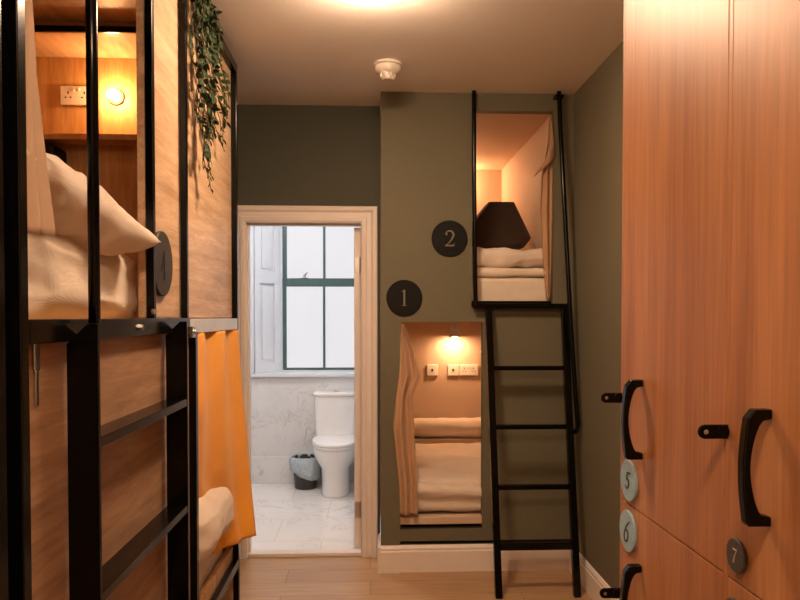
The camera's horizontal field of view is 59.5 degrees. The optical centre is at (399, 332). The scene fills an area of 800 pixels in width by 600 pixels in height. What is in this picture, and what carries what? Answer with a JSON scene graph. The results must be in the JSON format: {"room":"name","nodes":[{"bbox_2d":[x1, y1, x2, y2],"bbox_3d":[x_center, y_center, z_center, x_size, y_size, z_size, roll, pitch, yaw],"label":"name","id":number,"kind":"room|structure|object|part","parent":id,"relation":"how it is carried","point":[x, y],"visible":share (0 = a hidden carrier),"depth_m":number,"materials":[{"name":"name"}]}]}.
{"room":"dormitory","nodes":[
{"label":"dormitory","id":0,"kind":"room"},
{"bbox_2d":[251,377,353,456],"bbox_3d":[-1.066,0.840,6.231,1.640,0.925,0.300,0,1,-2],"label":"wall","id":1,"kind":"structure","parent":0,"point":[283,423],"depth_m":6.08,"materials":[{"name":"tile"}]},
{"bbox_2d":[251,456,353,483],"bbox_3d":[-1.045,1.189,6.082,1.610,0.235,0.015,0,1,-2],"label":"baseboard","id":2,"kind":"structure","parent":1,"relation":"attached to","point":[264,469],"depth_m":6.07,"materials":[{"name":"tile"}]},
{"bbox_2d":[251,371,353,376],"bbox_3d":[-0.796,0.363,6.224,1.100,0.030,0.355,0,1,-2],"label":"trim","id":3,"kind":"structure","parent":1,"relation":"on","point":[281,373],"depth_m":6.06,"materials":[{"name":"white paint"}]},
{"bbox_2d":[237,104,379,533],"bbox_3d":[-0.961,-0.002,4.214,1.680,2.700,0.100,0,1,-2],"label":"wall","id":4,"kind":"structure","parent":0,"point":[289,155],"depth_m":4.16,"materials":[{"name":"green paint"}]},
{"bbox_2d":[248,549,360,557],"bbox_3d":[-0.575,1.336,4.248,0.681,0.024,0.075,0,1,-2],"label":"trim","id":5,"kind":"structure","parent":4,"relation":"attached to","point":[297,552],"depth_m":4.22,"materials":[{"name":"paint"}]},
{"bbox_2d":[238,205,377,558],"bbox_3d":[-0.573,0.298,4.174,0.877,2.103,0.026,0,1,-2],"label":"trim","id":6,"kind":"structure","parent":4,"relation":"attached to","point":[365,215],"depth_m":4.17,"materials":[{"name":"paint"}]},
{"bbox_2d":[354,228,360,548],"bbox_3d":[-0.272,0.338,4.598,0.043,1.975,0.646,0,1,-2],"label":"door","id":7,"kind":"structure","parent":4,"relation":"in","point":[357,231],"depth_m":4.29,"materials":[{"name":"paint"}]},
{"bbox_2d":[240,483,591,599],"bbox_3d":[-0.337,1.415,2.421,2.770,0.050,7.400,0,1,-2],"label":"floor","id":8,"kind":"structure","parent":0,"point":[340,577],"depth_m":3.94,"materials":[{"name":"brown wood"}]},
{"bbox_2d":[0,0,239,599],"bbox_3d":[-1.197,0.044,2.260,1.032,2.698,2.165,0,1,-2],"label":"bunk bed","id":9,"kind":"object","parent":8,"relation":"on","point":[99,474],"visible":0.89,"depth_m":2.03,"materials":[{"name":"brown wood"}]},
{"bbox_3d":[-0.718,0.116,1.216,0.050,2.600,0.035,0,1,-2],"label":"post","id":10,"kind":"part","parent":9,"relation":"part of","materials":[{"name":"black metal"}]},
{"bbox_3d":[-0.708,0.115,1.282,0.045,2.600,0.030,0,1,-2],"label":"post","id":11,"kind":"part","parent":9,"relation":"part of","materials":[{"name":"black metal"}]},
{"bbox_2d":[25,0,55,235],"bbox_3d":[-0.700,-0.706,1.331,0.020,1.029,0.105,0,1,12],"label":"curtain","id":12,"kind":"object","parent":9,"relation":"hanging from","point":[40,217],"visible":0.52,"depth_m":1.34,"materials":[{"name":"beige fabric"}]},
{"bbox_2d":[60,86,85,105],"bbox_3d":[-1.482,-1.087,3.207,0.146,0.086,0.016,0,1,-2],"label":"power socket","id":13,"kind":"object","parent":9,"relation":"attached to","point":[69,95],"visible":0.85,"depth_m":3.20,"materials":[{"name":"beige plastic"}]},
{"bbox_2d":[28,233,137,318],"bbox_3d":[-1.171,-0.131,1.694,0.833,0.244,0.889,0,1,-2],"label":"blanket","id":14,"kind":"object","parent":9,"relation":"on","point":[57,265],"visible":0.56,"depth_m":1.62,"materials":[{"name":"fabric"}]},
{"bbox_2d":[27,150,159,255],"bbox_3d":[-0.920,-0.306,1.656,0.460,0.232,0.705,0,1,1],"label":"pillow","id":15,"kind":"object","parent":14,"relation":"on","point":[120,233],"visible":0.39,"depth_m":1.65,"materials":[{"name":"fabric"}]},
{"bbox_3d":[-0.664,-0.655,1.507,0.024,1.267,0.025,0,1,-2],"label":"handrail","id":16,"kind":"part","parent":9,"relation":"part of","materials":[{"name":"black metal"}]},
{"bbox_3d":[-0.750,0.632,1.928,0.022,1.246,1.239,0,1,-2],"label":"panel","id":17,"kind":"part","parent":9,"relation":"part of","materials":[{"name":"brown wood"}]},
{"bbox_3d":[-0.723,-0.015,1.874,0.025,0.047,1.159,0,1,-2],"label":"rail","id":18,"kind":"part","parent":9,"relation":"part of","materials":[{"name":"black metal"}]},
{"bbox_2d":[107,89,123,104],"bbox_3d":[-1.303,-1.084,3.186,0.070,0.070,0.073,0,1,-2],"label":"wall lamp","id":19,"kind":"object","parent":9,"relation":"attached to","point":[115,96],"visible":1,"depth_m":3.21,"materials":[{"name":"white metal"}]},
{"bbox_3d":[-1.303,-1.083,3.172,0.046,0.046,0.046,0,1,-2],"label":"bulb","id":20,"kind":"part","parent":19,"relation":"part of","materials":[{"name":"white glass"}]},
{"bbox_3d":[-1.284,-0.474,3.284,0.915,0.834,0.022,0,1,-2],"label":"headboard","id":21,"kind":"part","parent":9,"relation":"part of","materials":[{"name":"brown wood"}]},
{"bbox_3d":[-0.730,-0.623,2.042,0.022,1.159,0.022,0,1,-2],"label":"post","id":22,"kind":"part","parent":9,"relation":"part of","materials":[{"name":"black metal"}]},
{"bbox_3d":[-0.763,-0.628,2.224,0.022,1.158,0.373,0,1,-2],"label":"panel","id":23,"kind":"part","parent":9,"relation":"part of","materials":[{"name":"brown wood"}]},
{"bbox_2d":[156,231,172,295],"bbox_3d":[-0.742,-0.215,2.181,0.016,0.202,0.202,0,1,-2],"label":"number sign","id":24,"kind":"object","parent":9,"relation":"attached to","point":[164,262],"visible":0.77,"depth_m":2.18,"materials":[{"name":"brown metal"}]},
{"bbox_3d":[-0.745,-0.631,2.414,0.022,1.159,0.022,0,1,-2],"label":"post","id":25,"kind":"part","parent":9,"relation":"part of","materials":[{"name":"black metal"}]},
{"bbox_3d":[-0.754,0.690,2.561,0.030,1.392,0.030,0,1,-2],"label":"post","id":26,"kind":"part","parent":9,"relation":"part of","materials":[{"name":"black metal"}]},
{"bbox_3d":[-0.791,-0.642,2.864,0.022,1.158,0.900,0,1,-2],"label":"panel","id":27,"kind":"part","parent":9,"relation":"part of","materials":[{"name":"brown wood"}]},
{"bbox_2d":[188,0,230,192],"bbox_3d":[-0.715,-0.892,2.685,0.093,0.731,0.578,0,1,-2],"label":"ivy","id":28,"kind":"object","parent":9,"relation":"hanging from","point":[206,18],"visible":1,"depth_m":2.60,"materials":[{"name":"green plant"}]},
{"bbox_2d":[199,549,222,590],"bbox_3d":[-1.250,0.984,2.928,0.882,0.227,0.784,0,1,-2],"label":"mattress","id":29,"kind":"object","parent":9,"relation":"on","point":[207,565],"visible":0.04,"depth_m":2.98,"materials":[{"name":"fabric"}]},
{"bbox_2d":[199,487,233,561],"bbox_3d":[-1.165,0.763,2.828,0.923,0.248,0.534,0,1,-2],"label":"duvet","id":30,"kind":"object","parent":29,"relation":"on","point":[216,510],"visible":0.25,"depth_m":2.71,"materials":[{"name":"fabric"}]},
{"bbox_3d":[-0.767,-0.034,2.892,0.025,0.052,0.874,0,1,-2],"label":"rail","id":31,"kind":"part","parent":9,"relation":"part of","materials":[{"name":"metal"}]},
{"bbox_3d":[-0.743,-1.230,2.300,0.025,0.042,2.065,0,1,-2],"label":"rail","id":32,"kind":"part","parent":9,"relation":"part of","materials":[{"name":"black metal"}]},
{"bbox_3d":[-1.271,0.052,3.323,0.944,2.634,0.025,0,1,-2],"label":"panel","id":33,"kind":"part","parent":9,"relation":"part of","materials":[{"name":"brown wood"}]},
{"bbox_3d":[-0.769,1.112,2.971,0.025,0.040,0.768,0,1,-2],"label":"rail","id":34,"kind":"part","parent":9,"relation":"part of","materials":[{"name":"black metal"}]},
{"bbox_2d":[198,330,255,553],"bbox_3d":[-0.757,0.472,2.959,0.108,0.960,0.749,0,1,6],"label":"curtain","id":35,"kind":"object","parent":9,"relation":"hanging from","point":[223,452],"visible":0.81,"depth_m":3.00,"materials":[{"name":"orange fabric"}]},
{"bbox_3d":[-0.789,0.068,3.347,0.030,2.600,0.030,0,1,-2],"label":"post","id":36,"kind":"part","parent":9,"relation":"part of","materials":[{"name":"black metal"}]},
{"bbox_2d":[289,453,320,489],"bbox_3d":[-0.800,1.174,5.929,0.275,0.272,0.277,0,1,-2],"label":"waste bin","id":37,"kind":"object","parent":8,"relation":"on","point":[306,470],"visible":0.86,"depth_m":5.84,"materials":[{"name":"plastic"}]},
{"bbox_2d":[312,390,353,497],"bbox_3d":[-0.531,0.903,5.775,0.392,0.821,0.639,0,1,-2],"label":"toilet","id":38,"kind":"object","parent":8,"relation":"on","point":[333,443],"visible":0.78,"depth_m":5.73,"materials":[{"name":"white ceramic"}]},
{"bbox_3d":[-0.529,0.905,5.719,0.380,0.023,0.522,0,1,-2],"label":"seat","id":39,"kind":"part","parent":38,"relation":"part of","materials":[{"name":"white plastic"}]},
{"bbox_3d":[-0.529,0.877,5.717,0.384,0.026,0.524,0,1,-2],"label":"seat lid","id":40,"kind":"part","parent":38,"relation":"part of","materials":[{"name":"white ceramic"}]},
{"bbox_3d":[-0.530,1.117,5.744,0.380,0.395,0.531,0,1,-2],"label":"bowl","id":41,"kind":"part","parent":38,"relation":"part of","materials":[{"name":"white ceramic"}]},
{"bbox_3d":[-0.541,0.516,5.982,0.392,0.031,0.202,0,1,-2],"label":"cistern lid","id":42,"kind":"part","parent":38,"relation":"part of","materials":[{"name":"white ceramic"}]},
{"bbox_2d":[471,301,580,598],"bbox_3d":[0.678,0.591,3.775,0.536,1.535,0.401,0,1,-2],"label":"ladder","id":43,"kind":"object","parent":8,"relation":"on","point":[572,544],"visible":0.98,"depth_m":3.75,"materials":[{"name":"black metal"}]},
{"bbox_2d":[599,0,729,599],"bbox_3d":[0.795,0.129,1.559,0.534,2.560,0.534,0,1,-2],"label":"locker","id":44,"kind":"object","parent":8,"relation":"on","point":[676,52],"visible":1,"depth_m":1.49,"materials":[{"name":"brown wood"}]},
{"bbox_3d":[0.571,0.496,1.756,0.008,0.103,0.103,0,1,-2],"label":"number plate","id":45,"kind":"part","parent":44,"relation":"part of","materials":[{"name":"silver metal"}]},
{"bbox_3d":[0.572,0.368,1.749,0.008,0.103,0.103,0,1,-2],"label":"number plate","id":46,"kind":"part","parent":44,"relation":"part of","materials":[{"name":"silver metal"}]},
{"bbox_3d":[0.555,0.652,1.684,0.048,0.191,0.020,0,1,-2],"label":"handle","id":47,"kind":"part","parent":44,"relation":"part of","materials":[{"name":"black metal"}]},
{"bbox_3d":[0.555,0.207,1.674,0.048,0.191,0.020,0,1,-2],"label":"handle","id":48,"kind":"part","parent":44,"relation":"part of","materials":[{"name":"black metal"}]},
{"bbox_3d":[0.594,0.891,1.561,0.018,0.906,0.517,0,1,-2],"label":"door","id":49,"kind":"part","parent":44,"relation":"part of","materials":[{"name":"brown wood"}]},
{"bbox_2d":[698,0,799,599],"bbox_3d":[0.818,0.141,1.021,0.534,2.560,0.542,0,1,-2],"label":"locker","id":50,"kind":"object","parent":8,"relation":"on","point":[760,431],"visible":1,"depth_m":1.15,"materials":[{"name":"brown wood"}]},
{"bbox_3d":[0.594,0.393,1.236,0.008,0.061,0.061,0,1,-2],"label":"number plate","id":51,"kind":"part","parent":50,"relation":"part of","materials":[{"name":"grey metal"}]},
{"bbox_3d":[0.617,0.903,1.023,0.018,0.906,0.525,0,1,-2],"label":"door","id":52,"kind":"part","parent":50,"relation":"part of","materials":[{"name":"brown wood"}]},
{"bbox_3d":[0.578,0.219,1.140,0.048,0.191,0.020,0,1,-2],"label":"handle","id":53,"kind":"part","parent":50,"relation":"part of","materials":[{"name":"black metal"}]},
{"bbox_2d":[209,0,623,105],"bbox_3d":[-0.344,-1.338,2.508,2.970,0.050,7.900,0,1,-2],"label":"ceiling","id":54,"kind":"structure","parent":0,"point":[284,52],"depth_m":3.23,"materials":[{"name":"paint"}]},
{"bbox_2d":[343,0,398,5],"bbox_3d":[-0.109,-1.272,2.529,0.308,0.081,0.308,0,1,-2],"label":"ceiling lamp","id":55,"kind":"object","parent":54,"relation":"attached to","point":[357,2],"visible":1,"depth_m":2.62,"materials":[{"name":"beige plastic"}]},
{"bbox_2d":[373,59,401,81],"bbox_3d":[-0.060,-1.293,3.472,0.144,0.083,0.144,0,1,-2],"label":"smoke detector","id":56,"kind":"object","parent":54,"relation":"attached to","point":[387,69],"visible":1,"depth_m":3.43,"materials":[{"name":"beige plastic"}]},
{"bbox_2d":[472,90,477,302],"bbox_3d":[0.417,-0.755,3.895,0.036,1.178,0.035,0,1,-2],"label":"handrail","id":57,"kind":"object","parent":54,"relation":"attached to","point":[474,186],"visible":1,"depth_m":3.89,"materials":[{"name":"black metal"}]},
{"bbox_2d":[553,91,579,433],"bbox_3d":[0.912,-0.397,3.855,0.058,1.892,0.234,0,1,-19],"label":"handrail","id":58,"kind":"object","parent":54,"relation":"attached to","point":[558,96],"visible":0.96,"depth_m":3.84,"materials":[{"name":"black metal"}]},
{"bbox_2d":[380,92,573,545],"bbox_3d":[0.435,0.004,3.983,1.090,2.700,0.060,0,1,-2],"label":"wall","id":59,"kind":"structure","parent":0,"point":[426,137],"depth_m":3.95,"materials":[{"name":"green paint"}]},
{"bbox_2d":[377,533,380,573],"bbox_3d":[-0.122,1.276,4.069,0.018,0.153,0.260,0,1,-2],"label":"baseboard","id":60,"kind":"structure","parent":59,"relation":"attached to","point":[379,537],"depth_m":3.94,"materials":[{"name":"paint"}]},
{"bbox_2d":[381,545,399,573],"bbox_3d":[-0.054,1.278,3.952,0.112,0.153,0.018,0,1,-2],"label":"baseboard","id":61,"kind":"object","parent":59,"relation":"attached to","point":[390,554],"visible":1,"depth_m":3.94,"materials":[{"name":"paint"}]},
{"bbox_2d":[386,280,421,315],"bbox_3d":[0.024,-0.197,3.924,0.202,0.202,0.014,0,1,-2],"label":"number sign","id":62,"kind":"object","parent":59,"relation":"attached to","point":[403,297],"visible":1,"depth_m":3.92,"materials":[{"name":"black metal"}]},
{"bbox_2d":[393,324,418,515],"bbox_3d":[0.033,0.485,3.907,0.142,1.070,0.056,0,1,-2],"label":"curtain","id":63,"kind":"object","parent":59,"relation":"hanging from","point":[403,425],"visible":1,"depth_m":3.91,"materials":[{"name":"beige fabric"}]},
{"bbox_2d":[400,514,481,524],"bbox_3d":[0.233,1.063,4.001,0.466,0.044,0.056,0,1,-2],"label":"trim","id":64,"kind":"structure","parent":59,"relation":"attached to","point":[411,519],"depth_m":3.98,"materials":[{"name":"beige paint"}]},
{"bbox_2d":[432,220,467,256],"bbox_3d":[0.278,-0.530,3.927,0.202,0.202,0.014,0,1,-2],"label":"number sign","id":65,"kind":"object","parent":59,"relation":"attached to","point":[449,237],"visible":1,"depth_m":3.92,"materials":[{"name":"black metal"}]},
{"bbox_2d":[380,113,550,519],"bbox_3d":[0.400,-0.135,4.795,1.088,2.460,1.570,0,1,-2],"label":"niches","id":66,"kind":"object","parent":59,"relation":"in","point":[510,148],"visible":0.13,"depth_m":5.50,"materials":[{"name":"beige paint"}]},
{"bbox_2d":[427,365,437,375],"bbox_3d":[0.255,0.292,5.515,0.086,0.086,0.016,0,1,-2],"label":"light switch","id":67,"kind":"object","parent":66,"relation":"attached to","point":[432,370],"visible":1,"depth_m":5.51,"materials":[{"name":"beige plastic"}]},
{"bbox_2d":[415,436,480,443],"bbox_3d":[0.365,0.911,5.419,0.986,0.219,0.243,0,1,-2],"label":"shelf","id":68,"kind":"object","parent":66,"relation":"on","point":[422,440],"visible":0.02,"depth_m":5.30,"materials":[{"name":"beige paint"}]},
{"bbox_2d":[414,417,480,437],"bbox_3d":[0.369,0.735,5.414,0.906,0.152,0.228,0,1,-2],"label":"pillow","id":69,"kind":"object","parent":68,"relation":"on","point":[423,427],"visible":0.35,"depth_m":5.32,"materials":[{"name":"fabric"}]},
{"bbox_2d":[417,498,480,511],"bbox_3d":[0.398,0.954,4.652,0.977,0.151,1.234,0,1,-2],"label":"mattress","id":70,"kind":"object","parent":66,"relation":"on","point":[450,504],"visible":0.06,"depth_m":4.04,"materials":[{"name":"fabric"}]},
{"bbox_2d":[415,443,480,484],"bbox_3d":[0.401,0.859,4.651,0.961,0.074,1.195,0,1,-2],"label":"duvet","id":71,"kind":"object","parent":70,"relation":"on","point":[440,462],"visible":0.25,"depth_m":4.51,"materials":[{"name":"fabric"}]},
{"bbox_2d":[417,482,481,498],"bbox_3d":[0.422,0.911,4.106,0.940,0.105,0.214,0,1,-2],"label":"blanket","id":72,"kind":"object","parent":70,"relation":"on","point":[440,490],"visible":0.23,"depth_m":4.01,"materials":[{"name":"fabric"}]},
{"bbox_2d":[448,364,458,374],"bbox_3d":[0.420,0.292,5.522,0.086,0.086,0.016,0,1,-2],"label":"light switch","id":73,"kind":"object","parent":66,"relation":"attached to","point":[452,369],"visible":1,"depth_m":5.52,"materials":[{"name":"beige plastic"}]},
{"bbox_2d":[450,322,459,337],"bbox_3d":[0.422,-0.026,5.453,0.080,0.124,0.139,0,1,-2],"label":"reading lamp","id":74,"kind":"object","parent":66,"relation":"attached to","point":[454,326],"visible":0.86,"depth_m":5.39,"materials":[{"name":"metal"}]},
{"bbox_2d":[460,364,477,374],"bbox_3d":[0.544,0.292,5.527,0.146,0.086,0.016,0,1,-2],"label":"power socket","id":75,"kind":"object","parent":66,"relation":"attached to","point":[465,369],"visible":1,"depth_m":5.52,"materials":[{"name":"beige plastic"}]},
{"bbox_2d":[472,277,548,300],"bbox_3d":[0.370,-0.248,4.739,0.932,0.185,1.523,0,1,-2],"label":"mattress","id":76,"kind":"object","parent":66,"relation":"on","point":[510,288],"visible":0.27,"depth_m":3.99,"materials":[{"name":"fabric"}]},
{"bbox_2d":[472,267,545,277],"bbox_3d":[0.384,-0.354,4.368,0.925,0.066,0.797,0,1,-2],"label":"duvet","id":77,"kind":"object","parent":76,"relation":"on","point":[484,272],"visible":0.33,"depth_m":3.99,"materials":[{"name":"fabric"}]},
{"bbox_2d":[472,247,542,268],"bbox_3d":[0.387,-0.436,4.306,0.940,0.143,0.674,0,1,-2],"label":"blanket","id":78,"kind":"object","parent":77,"relation":"on","point":[490,257],"visible":0.36,"depth_m":4.00,"materials":[{"name":"fabric"}]},
{"bbox_2d":[472,202,530,249],"bbox_3d":[0.610,-0.659,4.425,0.397,0.325,0.336,0,1,-2],"label":"cushion","id":79,"kind":"object","parent":78,"relation":"on","point":[499,224],"visible":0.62,"depth_m":4.28,"materials":[{"name":"brown fabric"}]},
{"bbox_2d":[400,544,568,571],"bbox_3d":[0.482,1.278,3.987,0.962,0.151,0.018,0,1,-2],"label":"baseboard","id":80,"kind":"structure","parent":59,"relation":"attached to","point":[433,557],"depth_m":3.98,"materials":[{"name":"paint"}]},
{"bbox_2d":[534,115,553,298],"bbox_3d":[0.812,-0.714,3.966,0.110,1.045,0.058,0,1,-2],"label":"curtain","id":81,"kind":"object","parent":59,"relation":"hanging from","point":[546,182],"visible":1,"depth_m":3.98,"materials":[{"name":"beige fabric"}]},
{"bbox_2d":[400,524,558,541],"bbox_3d":[0.429,1.230,4.163,1.080,0.240,0.236,0,1,-2],"label":"wall","id":82,"kind":"structure","parent":0,"point":[413,525],"depth_m":4.22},
{"bbox_2d":[559,41,622,587],"bbox_3d":[1.097,0.044,2.200,0.080,2.700,6.900,0,1,-2],"label":"wall","id":83,"kind":"structure","parent":0,"point":[598,103],"depth_m":3.52,"materials":[{"name":"green paint"}]},
{"bbox_2d":[569,550,618,599],"bbox_3d":[1.018,1.303,2.942,0.018,0.150,2.130,0,1,-2],"label":"baseboard","id":84,"kind":"structure","parent":83,"relation":"attached to","point":[592,582],"depth_m":3.60,"materials":[{"name":"paint"}]},
{"bbox_3d":[-1.066,-0.509,6.200,1.640,1.775,0.300,0,1,-2],"label":"wall","id":85,"kind":"structure","parent":0,"visible":0},
{"bbox_2d":[250,226,280,373],"bbox_3d":[-1.193,-0.424,6.158,0.060,1.544,0.364,1,2,40],"label":"window shutter","id":86,"kind":"object","parent":85,"relation":"attached to","point":[265,241],"depth_m":6.15,"materials":[{"name":"white paint"}]},
{"bbox_2d":[281,226,360,370],"bbox_3d":[-0.677,-0.428,6.352,0.850,1.544,0.087,0,1,-2],"label":"window","id":87,"kind":"structure","parent":85,"relation":"in","point":[317,263],"depth_m":6.35,"materials":[{"name":"white glass"}]},
{"bbox_3d":[-0.689,-0.796,6.370,0.746,0.750,0.035,0,1,-2],"label":"sash","id":88,"kind":"part","parent":87,"relation":"part of","materials":[{"name":"white glass"}]},
{"bbox_3d":[-0.687,-0.080,6.349,0.746,0.830,0.035,0,1,-2],"label":"sash","id":89,"kind":"part","parent":87,"relation":"part of","materials":[{"name":"white glass"}]},
{"bbox_3d":[-0.687,-0.054,6.349,0.676,0.733,0.006,0,1,-2],"label":"frosted pane","id":90,"kind":"part","parent":87,"relation":"part of","materials":[{"name":"grey glass"}]},
{"bbox_3d":[-0.689,-0.796,6.369,0.676,0.650,0.006,0,1,-2],"label":"frosted pane","id":91,"kind":"part","parent":87,"relation":"part of","materials":[{"name":"grey glass"}]}
]}

